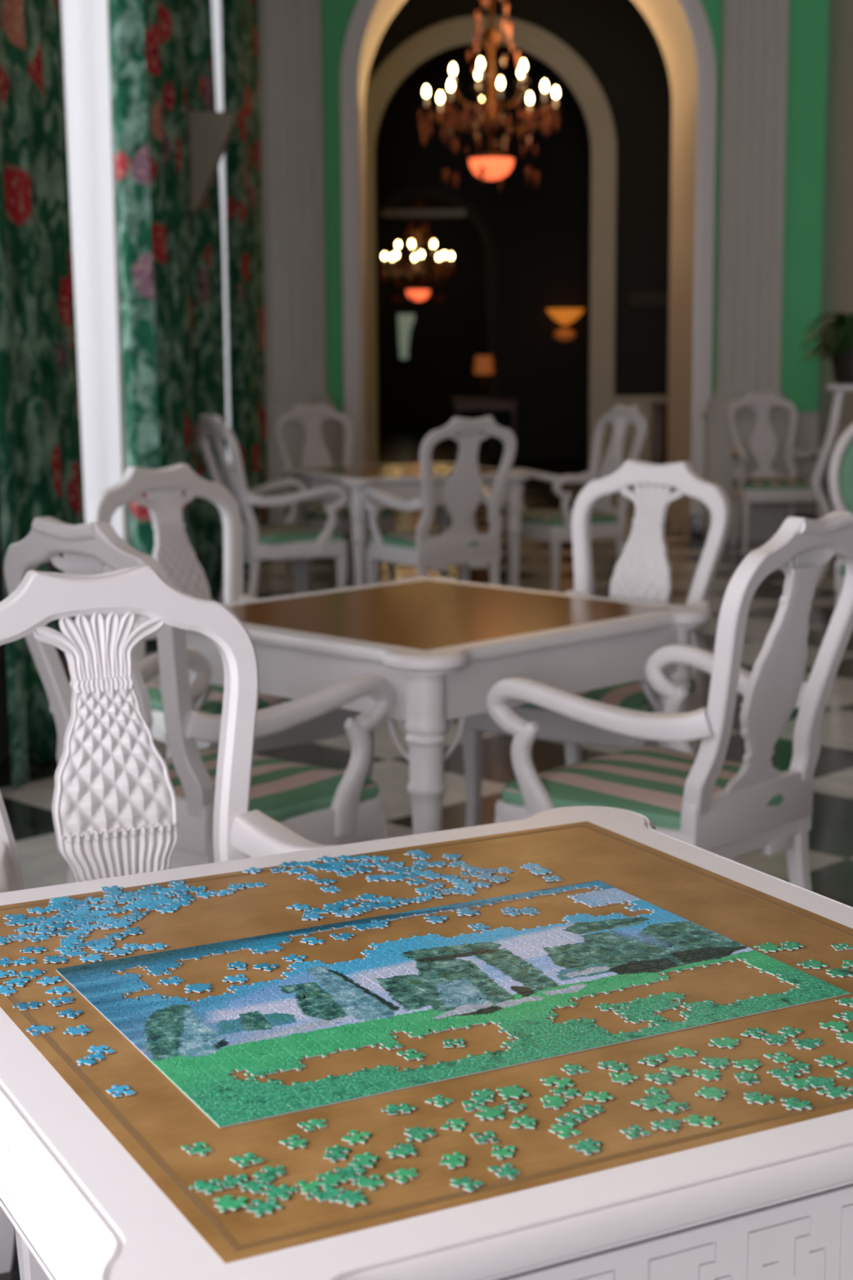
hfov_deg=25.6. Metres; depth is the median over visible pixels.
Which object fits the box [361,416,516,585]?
armchair
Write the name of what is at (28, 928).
puzzle
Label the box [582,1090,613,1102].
piece
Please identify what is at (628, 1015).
puzzle
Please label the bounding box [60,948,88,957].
puzzle
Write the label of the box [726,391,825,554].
armchair
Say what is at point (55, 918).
puzzle
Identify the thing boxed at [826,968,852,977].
puzzle
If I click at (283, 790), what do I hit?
seat cushion
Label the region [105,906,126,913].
puzzle
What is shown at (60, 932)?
puzzle
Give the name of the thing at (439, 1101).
puzzle
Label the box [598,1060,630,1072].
piece
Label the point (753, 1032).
puzzle
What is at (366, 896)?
puzzle
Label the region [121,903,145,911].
puzzle
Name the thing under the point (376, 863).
puzzle
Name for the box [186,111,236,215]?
wall sconce
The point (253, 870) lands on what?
puzzle
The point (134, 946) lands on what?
puzzle
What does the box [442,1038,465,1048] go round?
puzzle
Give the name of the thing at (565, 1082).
puzzle
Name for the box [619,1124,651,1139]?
piece
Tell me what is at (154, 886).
puzzle
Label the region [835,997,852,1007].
puzzle
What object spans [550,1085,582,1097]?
puzzle
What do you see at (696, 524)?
baseboard
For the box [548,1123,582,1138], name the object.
puzzle
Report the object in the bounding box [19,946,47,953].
puzzle
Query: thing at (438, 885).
puzzle
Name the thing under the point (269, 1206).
puzzle
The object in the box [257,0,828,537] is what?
wall
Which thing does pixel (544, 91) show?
candle
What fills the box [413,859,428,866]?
puzzle
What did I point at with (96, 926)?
puzzle
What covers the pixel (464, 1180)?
puzzle
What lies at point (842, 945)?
puzzle
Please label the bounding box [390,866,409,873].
puzzle
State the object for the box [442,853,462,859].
puzzle
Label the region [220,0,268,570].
floral curtain
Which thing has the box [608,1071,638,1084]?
piece
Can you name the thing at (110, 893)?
puzzle
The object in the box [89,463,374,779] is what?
armchair
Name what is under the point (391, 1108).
puzzle
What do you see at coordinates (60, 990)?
piece
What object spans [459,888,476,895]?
puzzle
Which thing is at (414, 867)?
puzzle
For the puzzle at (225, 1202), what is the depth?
1.44 m
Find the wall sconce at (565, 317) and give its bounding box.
[546,308,584,340]
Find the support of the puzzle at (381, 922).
on the table at (95, 1183)
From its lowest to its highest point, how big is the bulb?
0.073 m
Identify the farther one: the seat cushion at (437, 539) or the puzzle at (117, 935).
the seat cushion at (437, 539)
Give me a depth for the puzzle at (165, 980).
1.94 m
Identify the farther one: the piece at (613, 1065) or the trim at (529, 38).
the trim at (529, 38)
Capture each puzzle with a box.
[0,936,10,945]
[0,956,14,966]
[0,968,16,977]
[0,984,16,995]
[3,913,27,921]
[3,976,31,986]
[4,918,31,925]
[8,933,32,942]
[13,955,37,965]
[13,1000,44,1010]
[14,924,35,933]
[16,968,46,978]
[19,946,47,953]
[23,915,45,924]
[26,906,52,914]
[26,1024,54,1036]
[27,933,50,942]
[31,921,52,928]
[35,927,56,935]
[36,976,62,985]
[41,915,65,923]
[43,955,68,963]
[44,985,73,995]
[45,902,68,911]
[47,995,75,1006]
[48,896,71,903]
[49,922,72,929]
[49,928,72,936]
[51,911,72,917]
[54,904,77,912]
[54,943,76,952]
[55,880,850,1128]
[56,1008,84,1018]
[60,936,84,945]
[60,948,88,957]
[63,914,85,922]
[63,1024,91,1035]
[66,898,88,906]
[66,920,89,928]
[66,931,89,938]
[69,907,94,915]
[72,925,94,934]
[72,940,99,948]
[76,902,97,910]
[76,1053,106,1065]
[80,953,104,962]
[83,896,102,903]
[84,914,101,923]
[87,909,112,917]
[87,922,110,929]
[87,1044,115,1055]
[89,942,115,952]
[91,937,116,946]
[94,902,117,909]
[97,916,119,924]
[100,885,123,892]
[102,888,125,897]
[102,895,119,902]
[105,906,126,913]
[105,932,129,939]
[105,947,133,956]
[106,1084,135,1097]
[109,920,133,928]
[113,896,134,903]
[120,891,138,897]
[120,915,141,921]
[120,926,143,935]
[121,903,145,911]
[122,942,144,951]
[128,911,150,917]
[131,898,157,905]
[134,888,156,895]
[136,894,153,901]
[139,942,168,951]
[142,884,163,890]
[142,903,162,911]
[151,893,173,899]
[152,897,177,906]
[155,887,174,894]
[156,904,180,913]
[157,975,184,985]
[168,880,185,886]
[168,883,190,891]
[168,889,188,896]
[168,899,191,906]
[172,893,195,901]
[181,1141,212,1155]
[184,982,212,993]
[186,885,206,893]
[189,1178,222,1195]
[195,890,214,897]
[212,888,234,896]
[213,1194,249,1212]
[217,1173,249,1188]
[222,973,248,983]
[227,883,244,890]
[227,960,246,969]
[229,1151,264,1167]
[240,1177,275,1194]
[241,866,263,874]
[244,881,266,888]
[245,1198,283,1217]
[252,1164,287,1182]
[253,962,279,971]
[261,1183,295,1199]
[270,866,287,873]
[278,861,301,867]
[279,1133,308,1149]
[281,954,306,962]
[286,902,311,910]
[287,866,308,874]
[291,1179,320,1194]
[295,860,316,867]
[297,873,318,880]
[297,1118,327,1132]
[299,936,324,945]
[302,911,324,920]
[303,907,325,913]
[306,1185,344,1202]
[310,862,331,871]
[314,878,336,884]
[315,855,335,862]
[315,1170,347,1187]
[320,885,341,893]
[320,906,344,914]
[321,865,346,871]
[323,902,346,909]
[323,1144,351,1162]
[326,860,348,866]
[329,932,355,940]
[333,1164,367,1181]
[333,1189,368,1207]
[335,909,359,917]
[336,854,355,861]
[336,870,357,877]
[337,897,360,906]
[341,1129,372,1145]
[342,862,361,869]
[347,1151,379,1169]
[348,906,372,914]
[351,860,371,866]
[351,866,373,873]
[351,1173,384,1190]
[353,854,370,860]
[355,893,377,901]
[359,901,382,909]
[364,874,385,881]
[368,855,389,862]
[369,861,388,866]
[370,919,389,927]
[373,895,393,902]
[375,901,402,909]
[377,864,397,871]
[381,1102,416,1115]
[382,873,404,881]
[386,1142,417,1158]
[386,1167,418,1183]
[389,861,404,866]
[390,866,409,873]
[391,897,415,904]
[396,1048,426,1060]
[400,871,422,879]
[404,848,426,855]
[404,864,427,871]
[404,1126,437,1142]
[405,878,426,884]
[409,869,435,875]
[411,895,431,902]
[412,853,432,860]
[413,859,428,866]
[414,886,439,894]
[422,872,444,879]
[423,915,448,924]
[424,892,443,898]
[424,1094,454,1106]
[425,860,448,866]
[425,881,445,888]
[439,1151,466,1168]
[440,874,457,880]
[440,888,462,894]
[440,1117,467,1131]
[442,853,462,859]
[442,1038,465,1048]
[447,860,467,866]
[448,878,470,884]
[449,1176,484,1191]
[453,882,476,889]
[456,907,480,915]
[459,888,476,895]
[461,865,482,871]
[461,871,476,876]
[462,1099,486,1111]
[467,923,490,931]
[470,1088,495,1103]
[470,1130,499,1144]
[471,880,492,888]
[474,1106,506,1120]
[475,867,497,873]
[475,872,492,879]
[487,875,510,883]
[488,1163,519,1179]
[491,1144,516,1159]
[494,866,515,873]
[496,1084,530,1099]
[497,1099,527,1112]
[501,906,520,916]
[510,1115,537,1128]
[518,906,540,915]
[520,862,542,869]
[528,867,553,875]
[540,1075,575,1087]
[540,1093,568,1109]
[542,875,561,881]
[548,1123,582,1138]
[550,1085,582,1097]
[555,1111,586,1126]
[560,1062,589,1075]
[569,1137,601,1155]
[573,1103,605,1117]
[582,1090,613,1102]
[595,1002,626,1011]
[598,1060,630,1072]
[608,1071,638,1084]
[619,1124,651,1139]
[620,1011,645,1020]
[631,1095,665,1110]
[637,1053,666,1066]
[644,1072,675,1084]
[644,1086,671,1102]
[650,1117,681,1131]
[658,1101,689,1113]
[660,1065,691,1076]
[665,1046,697,1057]
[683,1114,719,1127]
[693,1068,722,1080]
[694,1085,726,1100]
[700,1056,730,1068]
[708,1036,739,1048]
[732,1058,762,1071]
[734,1071,759,1084]
[740,1026,766,1039]
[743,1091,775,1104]
[753,942,783,952]
[760,1032,788,1045]
[763,1051,795,1063]
[766,1067,801,1080]
[777,1026,803,1036]
[780,940,804,951]
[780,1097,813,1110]
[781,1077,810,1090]
[783,1060,810,1072]
[792,1037,823,1049]
[796,959,827,968]
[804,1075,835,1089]
[814,1054,844,1066]
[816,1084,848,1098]
[819,1020,849,1031]
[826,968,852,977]
[831,942,852,951]
[832,1010,852,1021]
[834,1066,852,1079]
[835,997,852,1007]
[836,1031,852,1043]
[842,960,852,968]
[843,1085,852,1096]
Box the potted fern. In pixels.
[800,312,852,384]
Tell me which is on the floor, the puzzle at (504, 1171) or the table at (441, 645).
the table at (441, 645)
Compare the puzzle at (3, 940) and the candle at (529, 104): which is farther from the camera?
the candle at (529, 104)
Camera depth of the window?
32.51 m
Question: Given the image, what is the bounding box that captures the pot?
[831,337,852,384]
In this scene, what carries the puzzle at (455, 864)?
on the table at (95, 1183)
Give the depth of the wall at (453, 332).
32.54 m
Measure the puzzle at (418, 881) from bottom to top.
0.002 m
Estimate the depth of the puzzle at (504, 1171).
1.49 m
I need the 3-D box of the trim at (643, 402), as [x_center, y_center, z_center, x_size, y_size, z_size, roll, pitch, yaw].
[3.636,-2.024,18.887,3.505,0.875,0.059,0,9,0]
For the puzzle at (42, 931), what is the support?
on the table at (95, 1183)
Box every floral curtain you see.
[0,0,85,788]
[108,0,198,614]
[184,0,227,598]
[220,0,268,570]
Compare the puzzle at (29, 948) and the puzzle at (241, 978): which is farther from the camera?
the puzzle at (29, 948)
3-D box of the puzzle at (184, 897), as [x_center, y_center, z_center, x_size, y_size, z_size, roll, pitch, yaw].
[-0.285,0.307,2.234,0.026,0.002,0.026,4,10,25]
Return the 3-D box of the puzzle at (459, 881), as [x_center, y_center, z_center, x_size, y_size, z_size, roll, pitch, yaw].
[0.038,0.296,2.295,0.026,0.002,0.027,2,9,14]
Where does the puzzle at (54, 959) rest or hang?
on the table at (95, 1183)
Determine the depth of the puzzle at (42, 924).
2.13 m
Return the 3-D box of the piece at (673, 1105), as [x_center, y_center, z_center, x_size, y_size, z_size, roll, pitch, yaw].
[0.212,0.401,1.616,0.030,0.002,0.020,-6,11,-34]
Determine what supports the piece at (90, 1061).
on the table at (95, 1183)
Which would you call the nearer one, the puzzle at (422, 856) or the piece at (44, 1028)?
the piece at (44, 1028)
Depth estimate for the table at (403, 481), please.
9.63 m
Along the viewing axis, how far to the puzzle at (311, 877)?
2.32 m
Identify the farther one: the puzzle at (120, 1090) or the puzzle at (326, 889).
the puzzle at (326, 889)
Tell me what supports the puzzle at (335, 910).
on the table at (95, 1183)
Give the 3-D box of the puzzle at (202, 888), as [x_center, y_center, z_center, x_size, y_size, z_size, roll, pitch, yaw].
[-0.278,0.301,2.268,0.025,0.002,0.025,-2,9,-9]
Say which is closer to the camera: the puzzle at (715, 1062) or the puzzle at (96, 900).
the puzzle at (715, 1062)
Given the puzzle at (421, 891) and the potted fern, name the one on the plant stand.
the potted fern
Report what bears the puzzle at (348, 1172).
on the table at (95, 1183)
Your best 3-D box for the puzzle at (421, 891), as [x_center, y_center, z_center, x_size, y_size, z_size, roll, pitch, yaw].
[0.000,0.301,2.258,0.027,0.002,0.028,-3,9,-18]
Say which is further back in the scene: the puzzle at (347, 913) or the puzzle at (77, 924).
the puzzle at (347, 913)
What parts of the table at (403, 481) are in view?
leg, leg, leg, leg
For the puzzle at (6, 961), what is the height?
0.002 m
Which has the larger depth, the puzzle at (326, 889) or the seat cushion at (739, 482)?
the seat cushion at (739, 482)
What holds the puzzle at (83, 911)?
on the table at (95, 1183)
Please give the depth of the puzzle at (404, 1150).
1.53 m
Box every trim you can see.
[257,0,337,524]
[337,422,343,466]
[338,0,716,541]
[364,15,617,479]
[376,185,497,460]
[382,208,466,217]
[613,395,667,465]
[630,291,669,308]
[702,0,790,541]
[793,411,818,515]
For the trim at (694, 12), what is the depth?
13.17 m
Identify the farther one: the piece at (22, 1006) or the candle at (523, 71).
the candle at (523, 71)
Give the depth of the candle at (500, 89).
14.26 m
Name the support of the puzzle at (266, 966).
on the table at (95, 1183)
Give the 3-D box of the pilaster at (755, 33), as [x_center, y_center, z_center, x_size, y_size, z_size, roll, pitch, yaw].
[2.264,-3.383,13.009,0.620,5.400,0.199,0,9,0]
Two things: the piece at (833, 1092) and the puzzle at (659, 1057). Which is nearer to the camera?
the piece at (833, 1092)
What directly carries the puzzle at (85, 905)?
on the table at (95, 1183)
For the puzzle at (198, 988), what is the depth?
1.92 m
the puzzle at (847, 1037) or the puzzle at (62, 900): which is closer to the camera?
the puzzle at (847, 1037)
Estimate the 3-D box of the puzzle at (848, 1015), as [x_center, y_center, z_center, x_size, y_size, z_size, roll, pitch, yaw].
[0.414,0.366,1.833,0.027,0.002,0.022,-6,11,-34]
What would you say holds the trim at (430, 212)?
attached to the wall at (539, 233)
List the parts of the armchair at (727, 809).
leg, armrest, seat frame, armrest, frame, leg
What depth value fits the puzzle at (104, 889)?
2.28 m
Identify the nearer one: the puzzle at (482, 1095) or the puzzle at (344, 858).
the puzzle at (482, 1095)
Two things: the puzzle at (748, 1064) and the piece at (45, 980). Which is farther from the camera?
the piece at (45, 980)
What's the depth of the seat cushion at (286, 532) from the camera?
9.33 m
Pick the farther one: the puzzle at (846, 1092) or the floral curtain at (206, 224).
the floral curtain at (206, 224)
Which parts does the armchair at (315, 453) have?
armrest, leg, leg, frame, seat frame, leg, leg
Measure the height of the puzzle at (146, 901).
0.002 m
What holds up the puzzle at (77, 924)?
on the table at (95, 1183)
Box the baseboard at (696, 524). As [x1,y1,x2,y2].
[343,514,813,539]
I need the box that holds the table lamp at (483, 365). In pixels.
[473,355,493,398]
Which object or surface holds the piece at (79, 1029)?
on the table at (95, 1183)
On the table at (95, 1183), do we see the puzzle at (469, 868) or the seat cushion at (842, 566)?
the puzzle at (469, 868)
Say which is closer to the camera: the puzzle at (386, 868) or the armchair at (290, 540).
the puzzle at (386, 868)
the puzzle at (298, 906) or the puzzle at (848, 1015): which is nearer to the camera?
the puzzle at (848, 1015)
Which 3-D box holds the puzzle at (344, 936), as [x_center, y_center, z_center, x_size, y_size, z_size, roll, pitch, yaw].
[-0.092,0.329,2.085,0.026,0.002,0.025,-3,9,-17]
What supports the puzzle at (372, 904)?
on the table at (95, 1183)
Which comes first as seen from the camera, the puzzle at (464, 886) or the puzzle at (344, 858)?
the puzzle at (464, 886)
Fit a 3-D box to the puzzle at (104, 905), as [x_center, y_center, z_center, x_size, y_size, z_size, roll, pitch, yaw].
[-0.376,0.312,2.204,0.026,0.002,0.025,-1,9,-6]
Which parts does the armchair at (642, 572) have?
leg, armrest, leg, seat frame, leg, frame, armrest, leg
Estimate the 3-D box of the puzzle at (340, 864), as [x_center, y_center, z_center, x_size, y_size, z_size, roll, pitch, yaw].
[-0.113,0.284,2.378,0.028,0.002,0.029,-2,9,-10]
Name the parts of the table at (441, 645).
leg, leg, leg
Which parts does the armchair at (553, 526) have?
leg, armrest, leg, seat frame, armrest, leg, frame, leg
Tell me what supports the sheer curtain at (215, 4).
hanging from the pole
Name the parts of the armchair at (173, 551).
armrest, frame, leg, armrest, seat frame, leg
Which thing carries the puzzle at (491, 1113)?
on the table at (95, 1183)
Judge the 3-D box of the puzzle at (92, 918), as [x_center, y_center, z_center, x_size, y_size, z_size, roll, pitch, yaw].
[-0.383,0.320,2.156,0.027,0.002,0.027,1,9,8]
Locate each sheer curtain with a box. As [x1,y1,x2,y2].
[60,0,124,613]
[211,0,231,466]
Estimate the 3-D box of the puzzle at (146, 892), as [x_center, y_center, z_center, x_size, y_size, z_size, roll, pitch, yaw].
[-0.338,0.304,2.259,0.026,0.002,0.026,0,9,5]
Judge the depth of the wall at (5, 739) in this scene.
8.92 m
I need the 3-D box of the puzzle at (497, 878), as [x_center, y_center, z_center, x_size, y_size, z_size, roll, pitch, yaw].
[0.087,0.293,2.306,0.028,0.002,0.026,-9,12,-43]
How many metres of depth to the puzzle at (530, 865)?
2.36 m
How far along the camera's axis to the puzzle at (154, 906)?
2.20 m
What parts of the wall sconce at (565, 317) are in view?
lamp shade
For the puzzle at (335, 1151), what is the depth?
1.52 m
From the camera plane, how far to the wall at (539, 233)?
22.48 m
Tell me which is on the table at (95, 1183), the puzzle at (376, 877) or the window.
the puzzle at (376, 877)
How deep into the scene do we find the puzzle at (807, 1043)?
1.76 m
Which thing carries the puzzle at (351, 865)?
on the table at (95, 1183)
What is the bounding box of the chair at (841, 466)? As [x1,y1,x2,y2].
[828,423,852,604]
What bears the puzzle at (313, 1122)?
on the table at (95, 1183)
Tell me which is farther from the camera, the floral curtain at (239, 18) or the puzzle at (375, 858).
the floral curtain at (239, 18)
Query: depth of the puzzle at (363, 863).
2.38 m
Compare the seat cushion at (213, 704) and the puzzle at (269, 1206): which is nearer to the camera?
the puzzle at (269, 1206)
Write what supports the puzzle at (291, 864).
on the table at (95, 1183)
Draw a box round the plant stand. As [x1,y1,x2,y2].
[810,383,852,586]
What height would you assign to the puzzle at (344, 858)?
0.002 m
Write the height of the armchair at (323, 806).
1.057 m
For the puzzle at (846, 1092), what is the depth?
1.64 m
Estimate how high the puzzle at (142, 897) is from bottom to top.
0.002 m
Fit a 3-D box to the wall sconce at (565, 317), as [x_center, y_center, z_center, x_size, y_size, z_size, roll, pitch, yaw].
[1.658,-3.768,22.459,0.460,0.375,0.460,0,9,0]
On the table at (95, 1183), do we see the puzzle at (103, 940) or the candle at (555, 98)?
the puzzle at (103, 940)
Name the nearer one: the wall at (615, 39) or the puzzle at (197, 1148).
the puzzle at (197, 1148)
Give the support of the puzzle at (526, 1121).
on the table at (95, 1183)
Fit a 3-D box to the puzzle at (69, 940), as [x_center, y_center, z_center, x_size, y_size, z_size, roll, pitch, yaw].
[-0.395,0.333,2.074,0.026,0.002,0.027,4,10,27]
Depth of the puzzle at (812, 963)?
1.98 m
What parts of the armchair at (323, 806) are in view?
leg, frame, armrest, leg, seat frame, armrest, leg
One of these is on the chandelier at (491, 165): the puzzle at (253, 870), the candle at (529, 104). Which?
the candle at (529, 104)
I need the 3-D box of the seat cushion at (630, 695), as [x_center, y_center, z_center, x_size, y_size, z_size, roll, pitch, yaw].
[0.461,0.127,5.200,0.543,0.059,0.493,6,11,34]
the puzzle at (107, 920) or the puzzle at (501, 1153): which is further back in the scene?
the puzzle at (107, 920)
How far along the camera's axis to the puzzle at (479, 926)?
2.12 m
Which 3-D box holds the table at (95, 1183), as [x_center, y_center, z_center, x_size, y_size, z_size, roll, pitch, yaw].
[0.040,0.714,2.026,1.108,0.741,1.140,-5,10,-27]
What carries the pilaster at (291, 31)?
attached to the wall at (807, 19)
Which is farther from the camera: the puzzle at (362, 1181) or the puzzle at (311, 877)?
the puzzle at (311, 877)
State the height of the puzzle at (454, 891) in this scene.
0.002 m
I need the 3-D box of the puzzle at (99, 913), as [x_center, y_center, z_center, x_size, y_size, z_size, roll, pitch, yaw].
[-0.379,0.317,2.176,0.026,0.002,0.026,3,10,21]
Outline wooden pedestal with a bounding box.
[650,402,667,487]
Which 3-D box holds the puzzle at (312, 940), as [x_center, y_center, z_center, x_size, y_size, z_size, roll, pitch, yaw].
[-0.126,0.332,2.072,0.030,0.002,0.019,6,11,36]
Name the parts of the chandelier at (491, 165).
bulb, bulb, arm, bulb, bulb, arm, arm, arm, bulb, arm, bulb, arm, lamp shade, stem, arm, bulb, arm, arm, arm, bulb, bulb, arm, bulb, arm, bulb, bulb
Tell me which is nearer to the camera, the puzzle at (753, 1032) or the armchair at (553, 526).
the puzzle at (753, 1032)
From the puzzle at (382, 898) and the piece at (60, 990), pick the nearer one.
the piece at (60, 990)
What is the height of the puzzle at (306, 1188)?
0.002 m
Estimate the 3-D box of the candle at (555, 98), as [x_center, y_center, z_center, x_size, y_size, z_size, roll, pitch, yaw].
[1.022,-4.244,14.824,0.024,0.073,0.022,-1,9,-6]
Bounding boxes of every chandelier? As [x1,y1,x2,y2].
[380,197,454,304]
[417,0,562,190]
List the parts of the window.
pane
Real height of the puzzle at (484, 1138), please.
0.002 m
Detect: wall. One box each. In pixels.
[0,0,129,761]
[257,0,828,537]
[366,0,671,472]
[376,50,586,459]
[376,196,486,426]
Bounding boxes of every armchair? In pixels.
[0,564,337,1279]
[4,515,393,883]
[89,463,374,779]
[196,413,348,604]
[272,402,396,592]
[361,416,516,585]
[462,459,731,826]
[486,510,852,891]
[505,404,646,591]
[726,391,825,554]
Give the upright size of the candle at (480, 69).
0.073 m
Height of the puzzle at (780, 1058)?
0.002 m
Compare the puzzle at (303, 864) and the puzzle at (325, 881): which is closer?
the puzzle at (325, 881)
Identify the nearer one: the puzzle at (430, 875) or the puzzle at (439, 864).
the puzzle at (430, 875)
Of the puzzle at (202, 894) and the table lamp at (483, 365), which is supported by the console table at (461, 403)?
the table lamp at (483, 365)
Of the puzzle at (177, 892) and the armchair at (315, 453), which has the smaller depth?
the puzzle at (177, 892)
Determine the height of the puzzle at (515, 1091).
0.002 m
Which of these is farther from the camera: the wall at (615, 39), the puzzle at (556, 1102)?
the wall at (615, 39)
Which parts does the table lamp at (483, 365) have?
lamp shade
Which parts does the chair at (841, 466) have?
leg, seat frame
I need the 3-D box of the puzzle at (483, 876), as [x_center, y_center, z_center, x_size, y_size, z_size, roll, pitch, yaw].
[0.072,0.291,2.321,0.021,0.002,0.031,-2,9,-8]
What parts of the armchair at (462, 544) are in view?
leg, armrest, leg, seat frame, leg, frame, armrest, leg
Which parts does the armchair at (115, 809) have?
armrest, leg, leg, frame, armrest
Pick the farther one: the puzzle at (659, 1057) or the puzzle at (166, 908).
the puzzle at (166, 908)
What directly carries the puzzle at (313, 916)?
on the table at (95, 1183)
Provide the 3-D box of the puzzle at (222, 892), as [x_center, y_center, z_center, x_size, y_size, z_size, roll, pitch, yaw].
[-0.242,0.303,2.257,0.026,0.002,0.021,-7,11,-38]
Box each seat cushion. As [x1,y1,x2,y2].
[145,680,293,714]
[164,746,378,822]
[243,522,343,543]
[284,503,393,519]
[369,528,479,549]
[501,745,783,829]
[519,677,695,712]
[521,508,618,526]
[732,476,822,489]
[839,564,845,576]
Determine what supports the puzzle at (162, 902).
on the table at (95, 1183)
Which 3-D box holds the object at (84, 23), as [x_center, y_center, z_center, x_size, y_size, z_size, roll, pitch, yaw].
[-1.441,-1.967,7.970,0.074,4.190,1.360,0,9,0]
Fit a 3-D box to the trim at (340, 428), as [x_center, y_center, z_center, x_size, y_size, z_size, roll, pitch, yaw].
[-1.025,-1.243,13.446,0.865,0.735,0.044,0,9,0]
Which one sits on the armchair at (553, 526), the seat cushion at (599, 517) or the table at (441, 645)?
the seat cushion at (599, 517)
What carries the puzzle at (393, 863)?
on the table at (95, 1183)
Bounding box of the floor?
[0,426,852,1279]
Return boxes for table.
[0,805,852,1279]
[138,576,712,834]
[280,462,533,594]
[451,397,519,462]
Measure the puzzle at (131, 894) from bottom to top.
0.002 m
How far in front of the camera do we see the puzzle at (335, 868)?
2.35 m
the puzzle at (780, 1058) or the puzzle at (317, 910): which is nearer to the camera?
the puzzle at (780, 1058)
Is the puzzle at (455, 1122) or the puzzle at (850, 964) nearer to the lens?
the puzzle at (455, 1122)
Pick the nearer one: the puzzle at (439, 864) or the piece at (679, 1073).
the piece at (679, 1073)
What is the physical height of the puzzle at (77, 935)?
0.002 m
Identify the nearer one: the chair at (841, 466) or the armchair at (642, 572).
the armchair at (642, 572)
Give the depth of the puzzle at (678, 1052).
1.74 m
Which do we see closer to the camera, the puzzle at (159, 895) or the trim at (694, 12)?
the puzzle at (159, 895)
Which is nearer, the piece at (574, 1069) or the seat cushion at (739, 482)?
the piece at (574, 1069)
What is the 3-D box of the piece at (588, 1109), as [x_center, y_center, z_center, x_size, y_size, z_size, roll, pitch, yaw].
[0.141,0.403,1.611,0.020,0.002,0.025,8,12,42]
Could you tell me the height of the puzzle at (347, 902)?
0.002 m
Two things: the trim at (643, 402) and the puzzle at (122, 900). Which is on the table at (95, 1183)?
the puzzle at (122, 900)
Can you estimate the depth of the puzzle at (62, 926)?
2.13 m
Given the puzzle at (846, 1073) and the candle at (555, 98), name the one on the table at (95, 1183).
the puzzle at (846, 1073)
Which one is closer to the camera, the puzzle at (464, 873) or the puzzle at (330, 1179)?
the puzzle at (330, 1179)
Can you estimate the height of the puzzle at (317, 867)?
0.002 m
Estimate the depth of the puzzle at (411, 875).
2.32 m
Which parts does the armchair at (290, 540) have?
leg, frame, leg, armrest, seat frame, armrest, leg, leg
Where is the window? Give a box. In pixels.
[391,306,420,364]
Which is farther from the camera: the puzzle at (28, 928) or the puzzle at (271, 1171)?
the puzzle at (28, 928)
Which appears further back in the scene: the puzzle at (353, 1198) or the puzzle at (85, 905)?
the puzzle at (85, 905)
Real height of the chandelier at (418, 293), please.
3.379 m
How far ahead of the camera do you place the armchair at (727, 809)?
3.84 m
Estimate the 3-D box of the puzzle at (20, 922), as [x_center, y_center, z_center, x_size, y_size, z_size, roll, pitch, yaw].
[-0.466,0.322,2.143,0.027,0.002,0.024,-6,10,-30]
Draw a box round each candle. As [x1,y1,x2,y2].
[424,96,427,106]
[439,102,441,111]
[448,89,452,100]
[479,68,482,78]
[498,88,502,97]
[521,70,524,79]
[528,102,531,111]
[542,90,546,100]
[554,97,557,106]
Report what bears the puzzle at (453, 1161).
on the table at (95, 1183)
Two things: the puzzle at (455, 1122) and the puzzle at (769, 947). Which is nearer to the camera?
the puzzle at (455, 1122)
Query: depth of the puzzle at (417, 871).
2.34 m
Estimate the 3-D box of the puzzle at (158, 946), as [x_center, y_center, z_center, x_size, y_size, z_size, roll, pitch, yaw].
[-0.298,0.335,2.054,0.031,0.002,0.021,-3,9,-17]
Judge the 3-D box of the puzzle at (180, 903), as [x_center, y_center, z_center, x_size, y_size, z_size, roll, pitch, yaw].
[-0.291,0.311,2.212,0.032,0.002,0.021,-7,11,-37]

